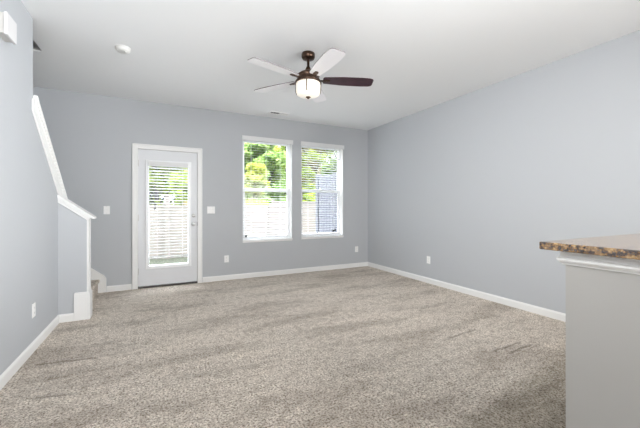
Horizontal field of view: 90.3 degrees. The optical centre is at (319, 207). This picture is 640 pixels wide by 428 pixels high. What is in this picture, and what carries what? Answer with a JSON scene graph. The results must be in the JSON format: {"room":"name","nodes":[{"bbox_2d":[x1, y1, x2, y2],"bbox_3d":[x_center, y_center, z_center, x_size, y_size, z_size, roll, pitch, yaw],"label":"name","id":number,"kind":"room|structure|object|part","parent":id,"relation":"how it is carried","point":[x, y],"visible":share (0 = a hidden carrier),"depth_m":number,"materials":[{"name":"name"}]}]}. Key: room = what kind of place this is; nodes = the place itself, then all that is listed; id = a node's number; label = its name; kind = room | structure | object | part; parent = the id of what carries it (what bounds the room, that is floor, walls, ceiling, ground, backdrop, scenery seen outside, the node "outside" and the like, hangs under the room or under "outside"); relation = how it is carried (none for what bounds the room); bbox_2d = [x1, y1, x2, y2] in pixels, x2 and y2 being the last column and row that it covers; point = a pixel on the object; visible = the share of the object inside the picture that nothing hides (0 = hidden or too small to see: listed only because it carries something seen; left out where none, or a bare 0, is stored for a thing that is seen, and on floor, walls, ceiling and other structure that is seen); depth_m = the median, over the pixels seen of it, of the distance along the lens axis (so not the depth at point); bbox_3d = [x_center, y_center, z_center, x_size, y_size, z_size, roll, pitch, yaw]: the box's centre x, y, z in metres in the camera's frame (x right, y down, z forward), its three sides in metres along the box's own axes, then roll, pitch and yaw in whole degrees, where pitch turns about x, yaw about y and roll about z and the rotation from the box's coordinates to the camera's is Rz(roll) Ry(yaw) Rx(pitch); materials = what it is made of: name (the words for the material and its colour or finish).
{"room":"empty living room","nodes":[
{"label":"empty living room","id":0,"kind":"room"},
{"bbox_2d":[0,0,57,374],"bbox_3d":[-0.896,-0.186,-0.429,0.115,2.740,8.437,0,0,-27],"label":"wall","id":1,"kind":"structure","parent":0,"point":[28,192],"depth_m":2.42,"materials":[{"name":"grey paint"}]},
{"bbox_2d":[0,11,16,44],"bbox_3d":[-2.063,-1.181,2.090,0.062,0.144,0.157,0,0,-27],"label":"door chime","id":2,"kind":"object","parent":1,"relation":"attached to","point":[8,27],"visible":1,"depth_m":2.07,"materials":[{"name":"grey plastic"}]},
{"bbox_2d":[0,315,58,389],"bbox_3d":[-0.813,1.143,-0.452,0.013,0.083,8.322,0,0,-27],"label":"baseboard","id":3,"kind":"structure","parent":1,"relation":"attached to","point":[22,358],"depth_m":2.46,"materials":[{"name":"white wood"}]},
{"bbox_2d":[32,302,35,317],"bbox_3d":[-2.364,0.849,2.629,0.008,0.114,0.072,0,0,-27],"label":"wall outlet","id":4,"kind":"object","parent":1,"relation":"attached to","point":[33,304],"visible":1,"depth_m":2.62,"materials":[{"name":"white plastic"}]},
{"bbox_2d":[32,95,67,198],"bbox_3d":[-2.632,-0.460,3.025,0.175,0.934,1.032,0,0,-27],"label":"trim","id":5,"kind":"structure","parent":1,"relation":"attached to","point":[37,112],"depth_m":2.91,"materials":[{"name":"white wood"}]},
{"bbox_2d":[58,203,86,314],"bbox_3d":[-2.605,0.542,3.368,0.241,1.284,0.115,0,0,-27],"label":"wall","id":6,"kind":"structure","parent":0,"point":[72,228],"depth_m":3.31,"materials":[{"name":"grey paint"}]},
{"bbox_2d":[59,313,73,322],"bbox_3d":[-2.623,1.143,3.288,0.136,0.083,0.013,0,0,-27],"label":"baseboard","id":7,"kind":"structure","parent":6,"relation":"attached to","point":[69,317],"depth_m":3.28,"materials":[{"name":"white wood"}]},
{"bbox_2d":[57,195,96,220],"bbox_3d":[-2.598,-0.010,3.372,0.357,0.313,0.175,0,0,-27],"label":"trim","id":8,"kind":"structure","parent":6,"relation":"attached to","point":[62,200],"depth_m":3.32,"materials":[{"name":"white wood"}]},
{"bbox_2d":[74,289,91,320],"bbox_3d":[-2.532,1.038,3.405,0.138,0.292,0.147,0,0,-27],"label":"trim","id":9,"kind":"structure","parent":6,"relation":"attached to","point":[82,301],"depth_m":3.34,"materials":[{"name":"white wood"}]},
{"bbox_2d":[87,218,90,291],"bbox_3d":[-2.490,0.487,3.427,0.018,0.809,0.119,0,0,-27],"label":"trim","id":10,"kind":"structure","parent":6,"relation":"attached to","point":[89,221],"depth_m":3.41,"materials":[{"name":"white wood"}]},
{"bbox_2d":[33,87,367,291],"bbox_3d":[-1.646,-1.516,5.207,6.074,5.400,0.150,0,0,-27],"label":"wall","id":11,"kind":"structure","parent":0,"point":[92,136],"depth_m":5.03,"materials":[{"name":"grey paint"}]},
{"bbox_2d":[91,268,105,292],"bbox_3d":[-3.155,0.924,4.351,0.388,0.520,0.023,0,0,-27],"label":"trim","id":12,"kind":"structure","parent":11,"relation":"attached to","point":[95,275],"depth_m":4.40,"materials":[{"name":"white wood"}]},
{"bbox_2d":[103,206,109,213],"bbox_3d":[-2.982,0.039,4.447,0.074,0.114,0.010,0,0,-27],"label":"light switch","id":13,"kind":"object","parent":11,"relation":"attached to","point":[106,209],"visible":1,"depth_m":4.44,"materials":[{"name":"white plastic"}]},
{"bbox_2d":[107,284,131,291],"bbox_3d":[-2.847,1.143,4.513,0.300,0.083,0.013,0,0,-27],"label":"baseboard","id":14,"kind":"structure","parent":11,"relation":"attached to","point":[113,288],"depth_m":4.51,"materials":[{"name":"white wood"}]},
{"bbox_2d":[132,143,201,289],"bbox_3d":[-2.305,0.130,4.846,0.953,2.108,0.204,0,0,-27],"label":"door","id":15,"kind":"structure","parent":11,"relation":"in","point":[144,275],"depth_m":4.75,"materials":[{"name":"white"}]},
{"bbox_3d":[-2.293,0.104,4.831,0.620,1.609,0.070,0,0,-27],"label":"glazing frame","id":16,"kind":"part","parent":15,"relation":"part of","materials":[{"name":"white plastic"}]},
{"bbox_2d":[149,161,187,258],"bbox_3d":[-2.261,0.043,4.767,0.528,1.432,0.072,0,0,-27],"label":"door blind","id":17,"kind":"object","parent":15,"relation":"attached to","point":[180,166],"visible":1,"depth_m":4.77,"materials":[{"name":"white plastic"}]},
{"bbox_3d":[-2.266,0.750,4.776,0.522,0.018,0.044,0,0,-27],"label":"rail","id":18,"kind":"part","parent":17,"relation":"part of","materials":[{"name":"white plastic"}]},
{"bbox_3d":[-2.100,0.058,4.859,0.003,1.402,0.051,0,0,-27],"label":"ladder cord","id":19,"kind":"part","parent":17,"relation":"part of","materials":[{"name":"white fabric"}]},
{"bbox_2d":[207,206,214,213],"bbox_3d":[-1.737,0.042,5.072,0.118,0.114,0.010,0,0,-27],"label":"light switch","id":20,"kind":"object","parent":11,"relation":"attached to","point":[210,209],"visible":1,"depth_m":5.07,"materials":[{"name":"white plastic"}]},
{"bbox_2d":[224,255,228,262],"bbox_3d":[-1.522,0.839,5.181,0.072,0.114,0.008,0,0,-27],"label":"wall outlet","id":21,"kind":"object","parent":11,"relation":"attached to","point":[226,257],"visible":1,"depth_m":5.18,"materials":[{"name":"white plastic"}]},
{"bbox_2d":[242,141,292,242],"bbox_3d":[-0.924,-0.292,5.558,0.892,1.767,0.172,0,0,-27],"label":"window","id":22,"kind":"structure","parent":11,"relation":"in","point":[289,146],"depth_m":5.71,"materials":[{"name":"white plastic"}]},
{"bbox_3d":[-0.956,-0.711,5.621,0.828,0.874,0.022,0,0,-27],"label":"sash","id":23,"kind":"part","parent":22,"relation":"part of","materials":[{"name":"white plastic"}]},
{"bbox_3d":[-0.945,0.098,5.600,0.828,0.862,0.022,0,0,-27],"label":"sash","id":24,"kind":"part","parent":22,"relation":"part of","materials":[{"name":"white plastic"}]},
{"bbox_2d":[242,135,292,237],"bbox_3d":[-0.909,-0.342,5.528,0.908,1.712,0.114,0,0,-27],"label":"window blind","id":25,"kind":"object","parent":22,"relation":"attached to","point":[244,137],"visible":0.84,"depth_m":5.51,"materials":[{"name":"white plastic"}]},
{"bbox_3d":[-1.175,-0.327,5.429,0.003,1.682,0.051,0,0,-27],"label":"ladder cord","id":26,"kind":"part","parent":25,"relation":"part of","materials":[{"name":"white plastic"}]},
{"bbox_3d":[-0.940,0.505,5.548,0.816,0.018,0.044,0,0,-27],"label":"rail","id":27,"kind":"part","parent":25,"relation":"part of","materials":[{"name":"white plastic"}]},
{"bbox_3d":[-0.940,-0.327,5.548,0.003,1.682,0.051,0,0,-27],"label":"ladder cord","id":28,"kind":"part","parent":25,"relation":"part of","materials":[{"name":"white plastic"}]},
{"bbox_3d":[-0.911,0.571,5.533,0.892,0.040,0.117,0,0,-27],"label":"sill","id":29,"kind":"part","parent":22,"relation":"part of","materials":[{"name":"white wood"}]},
{"bbox_2d":[203,262,367,282],"bbox_3d":[-0.439,1.143,5.723,3.154,0.083,0.013,0,0,-27],"label":"baseboard","id":30,"kind":"structure","parent":11,"relation":"attached to","point":[351,265],"depth_m":5.59,"materials":[{"name":"white wood"}]},
{"bbox_2d":[301,145,343,238],"bbox_3d":[0.026,-0.297,6.035,0.890,1.757,0.172,0,0,-27],"label":"window","id":31,"kind":"structure","parent":11,"relation":"in","point":[340,164],"depth_m":6.19,"materials":[{"name":"white plastic"}]},
{"bbox_3d":[-0.006,-0.713,6.099,0.826,0.870,0.022,0,0,-27],"label":"sash","id":32,"kind":"part","parent":31,"relation":"part of","materials":[{"name":"white plastic"}]},
{"bbox_3d":[0.005,0.090,6.077,0.826,0.858,0.022,0,0,-27],"label":"sash","id":33,"kind":"part","parent":31,"relation":"part of","materials":[{"name":"white plastic"}]},
{"bbox_2d":[301,141,343,234],"bbox_3d":[0.041,-0.342,6.005,0.906,1.712,0.114,0,0,-27],"label":"window blind","id":34,"kind":"object","parent":31,"relation":"attached to","point":[303,143],"visible":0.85,"depth_m":6.00,"materials":[{"name":"white plastic"}]},
{"bbox_3d":[-0.224,-0.327,5.907,0.003,1.682,0.051,0,0,-27],"label":"ladder cord","id":35,"kind":"part","parent":34,"relation":"part of","materials":[{"name":"white fabric"}]},
{"bbox_3d":[0.010,0.505,6.025,0.814,0.018,0.044,0,0,-27],"label":"rail","id":36,"kind":"part","parent":34,"relation":"part of","materials":[{"name":"white plastic"}]},
{"bbox_3d":[0.038,0.561,6.011,0.890,0.040,0.117,0,0,-27],"label":"sill","id":37,"kind":"part","parent":31,"relation":"part of","materials":[{"name":"white wood"}]},
{"bbox_2d":[0,266,565,427],"bbox_3d":[0.524,1.244,0.888,6.074,0.120,9.817,0,0,-27],"label":"floor","id":38,"kind":"structure","parent":0,"point":[365,346],"depth_m":2.44,"materials":[{"name":"carpet"}]},
{"bbox_2d":[91,280,99,299],"bbox_3d":[-2.711,-0.146,2.324,1.274,2.660,3.994,0,0,-27],"label":"staircase","id":39,"kind":"structure","parent":38,"relation":"on","point":[94,283],"depth_m":4.16,"materials":[{"name":"carpet"}]},
{"bbox_2d":[556,251,639,427],"bbox_3d":[1.978,0.674,0.317,1.080,1.020,2.589,0,0,-27],"label":"half wall","id":40,"kind":"structure","parent":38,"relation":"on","point":[603,292],"depth_m":1.12,"materials":[{"name":"grey paint"}]},
{"bbox_2d":[539,233,639,259],"bbox_3d":[2.012,0.149,0.318,1.220,0.030,2.701,0,0,-27],"label":"countertop","id":41,"kind":"structure","parent":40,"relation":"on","point":[627,246],"depth_m":1.16,"materials":[{"name":"beige stone"}]},
{"bbox_3d":[1.978,0.191,0.317,1.080,0.054,2.589,0,0,-27],"label":"crown moulding","id":42,"kind":"part","parent":40,"relation":"part of","materials":[{"name":"white wood"}]},
{"bbox_2d":[21,0,639,129],"bbox_3d":[0.524,-1.686,0.888,5.774,0.260,9.517,0,0,-27],"label":"ceiling","id":43,"kind":"structure","parent":0,"point":[419,55],"depth_m":3.04,"materials":[{"name":"white paint"}]},
{"bbox_2d":[115,44,130,53],"bbox_3d":[-1.923,-1.534,3.106,0.136,0.044,0.136,0,0,-27],"label":"smoke detector","id":44,"kind":"object","parent":43,"relation":"attached to","point":[122,49],"visible":1,"depth_m":3.07,"materials":[{"name":"white plastic"}]},
{"bbox_2d":[268,111,289,115],"bbox_3d":[-0.677,-1.551,5.256,0.340,0.010,0.140,0,0,-27],"label":"ceiling vent","id":45,"kind":"object","parent":43,"relation":"in","point":[269,112],"visible":1,"depth_m":5.25,"materials":[{"name":"white metal"}]},
{"bbox_2d":[247,48,373,101],"bbox_3d":[-0.102,-1.325,3.175,1.296,0.462,1.249,0,0,-27],"label":"ceiling fan","id":46,"kind":"object","parent":43,"relation":"hanging from","point":[307,84],"visible":1,"depth_m":3.12,"materials":[{"name":"brown metal"}]},
{"bbox_3d":[-0.418,-1.290,2.938,0.519,0.029,0.159,0,0,-42],"label":"blade","id":47,"kind":"part","parent":46,"relation":"part of","materials":[{"name":"white wood"}]},
{"bbox_3d":[-0.477,-1.290,3.415,0.519,0.029,0.159,0,0,30],"label":"blade","id":48,"kind":"part","parent":46,"relation":"part of","materials":[{"name":"white"}]},
{"bbox_3d":[-0.119,-1.184,3.217,0.246,0.138,0.246,0,0,-27],"label":"lamp shade","id":49,"kind":"part","parent":46,"relation":"part of","materials":[{"name":"white glass"}]},
{"bbox_3d":[-0.042,-1.290,3.618,0.159,0.029,0.519,0,0,12],"label":"blade","id":50,"kind":"part","parent":46,"relation":"part of","materials":[{"name":"white wood"}]},
{"bbox_3d":[0.049,-1.290,2.843,0.162,0.029,0.522,0,0,-27],"label":"blade","id":51,"kind":"part","parent":46,"relation":"part of","materials":[{"name":"white wood"}]},
{"bbox_3d":[0.287,-1.290,3.267,0.519,0.029,0.159,0,0,-6],"label":"blade","id":52,"kind":"part","parent":46,"relation":"part of","materials":[{"name":"brown wood"}]},
{"bbox_2d":[368,30,639,313],"bbox_3d":[3.171,-1.516,2.218,0.150,5.400,9.517,0,0,-27],"label":"wall","id":53,"kind":"structure","parent":0,"point":[472,183],"depth_m":3.79,"materials":[{"name":"grey paint"}]},
{"bbox_2d":[368,262,565,321],"bbox_3d":[3.098,1.143,2.182,0.013,0.083,9.517,0,0,-27],"label":"baseboard","id":54,"kind":"structure","parent":53,"relation":"attached to","point":[549,313],"depth_m":4.13,"materials":[{"name":"white wood"}]},
{"label":"outside","id":55,"kind":"structure","parent":0,"visible":0},
{"bbox_2d":[149,255,187,264],"bbox_3d":[-8.007,1.824,38.208,100.000,0.220,64.530,0,0,-27],"label":"ground","id":56,"kind":"structure","parent":55,"point":[180,259],"depth_m":10.27,"materials":[{"name":"green plant"}]},
{"bbox_2d":[149,204,164,256],"bbox_3d":[-8.453,0.776,9.182,7.260,1.875,0.140,0,0,-27],"label":"privacy fence","id":57,"kind":"object","parent":56,"relation":"on","point":[163,249],"visible":0.11,"depth_m":10.68,"materials":[{"name":"grey plastic"}]},
{"bbox_3d":[-5.263,0.776,10.785,0.120,1.875,0.140,0,0,-27],"label":"post","id":58,"kind":"part","parent":57,"relation":"part of","materials":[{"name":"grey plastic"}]},
{"bbox_2d":[165,195,168,258],"bbox_3d":[-5.136,0.649,10.690,0.140,2.130,0.135,0,0,-27],"label":"gate post","id":59,"kind":"object","parent":56,"relation":"on","point":[167,243],"visible":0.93,"depth_m":10.63,"materials":[{"name":"grey plastic"}]},
{"bbox_2d":[149,166,187,204],"bbox_3d":[-9.150,-1.776,17.760,4.662,6.987,4.524,0,0,-27],"label":"leafy tree","id":60,"kind":"object","parent":56,"relation":"on","point":[149,166],"visible":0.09,"depth_m":17.67,"materials":[{"name":"green plant"}]},
{"bbox_2d":[174,168,187,198],"bbox_3d":[-9.077,-2.808,24.511,5.280,9.051,5.123,0,0,30],"label":"leafy tree","id":61,"kind":"object","parent":56,"relation":"on","point":[186,168],"visible":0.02,"depth_m":22.48,"materials":[{"name":"green plant"}]},
{"bbox_2d":[169,203,271,256],"bbox_3d":[-3.545,0.776,11.649,3.695,1.875,0.140,0,0,-27],"label":"privacy fence","id":62,"kind":"object","parent":56,"relation":"on","point":[269,206],"visible":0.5,"depth_m":12.01,"materials":[{"name":"grey plastic"}]},
{"bbox_3d":[-5.142,0.776,10.846,0.120,1.875,0.140,0,0,-27],"label":"post","id":63,"kind":"part","parent":62,"relation":"part of","materials":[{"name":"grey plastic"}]},
{"bbox_3d":[-1.948,0.776,12.451,0.120,1.875,0.140,0,0,-27],"label":"post","id":64,"kind":"part","parent":62,"relation":"part of","materials":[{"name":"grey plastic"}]},
{"bbox_2d":[244,162,270,204],"bbox_3d":[-2.892,-0.143,14.070,1.645,3.721,1.950,0,0,-6],"label":"round bush","id":65,"kind":"object","parent":56,"relation":"on","point":[255,168],"visible":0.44,"depth_m":13.90,"materials":[{"name":"green plant"}]},
{"bbox_2d":[244,142,285,202],"bbox_3d":[-3.107,-1.603,18.813,3.797,6.642,3.814,0,0,23],"label":"leafy tree","id":66,"kind":"object","parent":56,"relation":"on","point":[274,172],"visible":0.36,"depth_m":17.95,"materials":[{"name":"green plant"}]},
{"bbox_2d":[264,145,318,200],"bbox_3d":[-2.624,-3.243,25.356,5.078,9.922,5.251,0,0,-27],"label":"leafy tree","id":67,"kind":"object","parent":56,"relation":"on","point":[276,146],"visible":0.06,"depth_m":25.17,"materials":[{"name":"green plant"}]},
{"bbox_2d":[271,199,315,234],"bbox_3d":[2.417,0.702,14.644,9.650,2.025,0.140,0,0,-27],"label":"privacy fence","id":68,"kind":"object","parent":56,"relation":"on","point":[276,206],"visible":0.08,"depth_m":12.70,"materials":[{"name":"grey plastic"}]},
{"bbox_3d":[-1.840,0.702,12.505,0.120,2.025,0.140,0,0,-27],"label":"post","id":69,"kind":"part","parent":68,"relation":"part of","materials":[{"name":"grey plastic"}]},
{"bbox_2d":[281,146,333,182],"bbox_3d":[-2.593,-4.976,45.555,10.234,13.387,10.540,0,0,-3],"label":"leafy tree","id":70,"kind":"object","parent":56,"relation":"on","point":[284,146],"visible":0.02,"depth_m":45.23,"materials":[{"name":"green plant"}]},
{"bbox_2d":[303,189,315,200],"bbox_3d":[-0.215,0.345,15.217,1.993,2.745,1.692,0,0,8],"label":"round bush","id":71,"kind":"object","parent":56,"relation":"on","point":[304,196],"visible":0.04,"depth_m":15.39,"materials":[{"name":"green plant"}]},
{"bbox_2d":[302,148,333,200],"bbox_3d":[-0.408,-4.203,33.782,6.113,11.841,6.194,0,0,8],"label":"leafy tree","id":72,"kind":"object","parent":56,"relation":"on","point":[312,182],"visible":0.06,"depth_m":32.66,"materials":[{"name":"green plant"}]},
{"bbox_2d":[316,173,336,232],"bbox_3d":[0.370,0.424,7.415,0.120,2.580,1.920,0,0,-27],"label":"divider","id":73,"kind":"object","parent":56,"relation":"on","point":[320,226],"visible":0.28,"depth_m":7.77,"materials":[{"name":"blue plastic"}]},
{"bbox_3d":[-0.034,0.424,8.220,0.120,2.580,0.120,0,0,-27],"label":"post","id":74,"kind":"part","parent":73,"relation":"part of","materials":[{"name":"grey plastic"}]},
{"bbox_2d":[320,150,336,175],"bbox_3d":[1.866,-2.310,21.546,3.788,8.055,3.770,0,0,6],"label":"leafy tree","id":75,"kind":"object","parent":56,"relation":"on","point":[332,167],"visible":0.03,"depth_m":21.23,"materials":[{"name":"green plant"}]}
]}

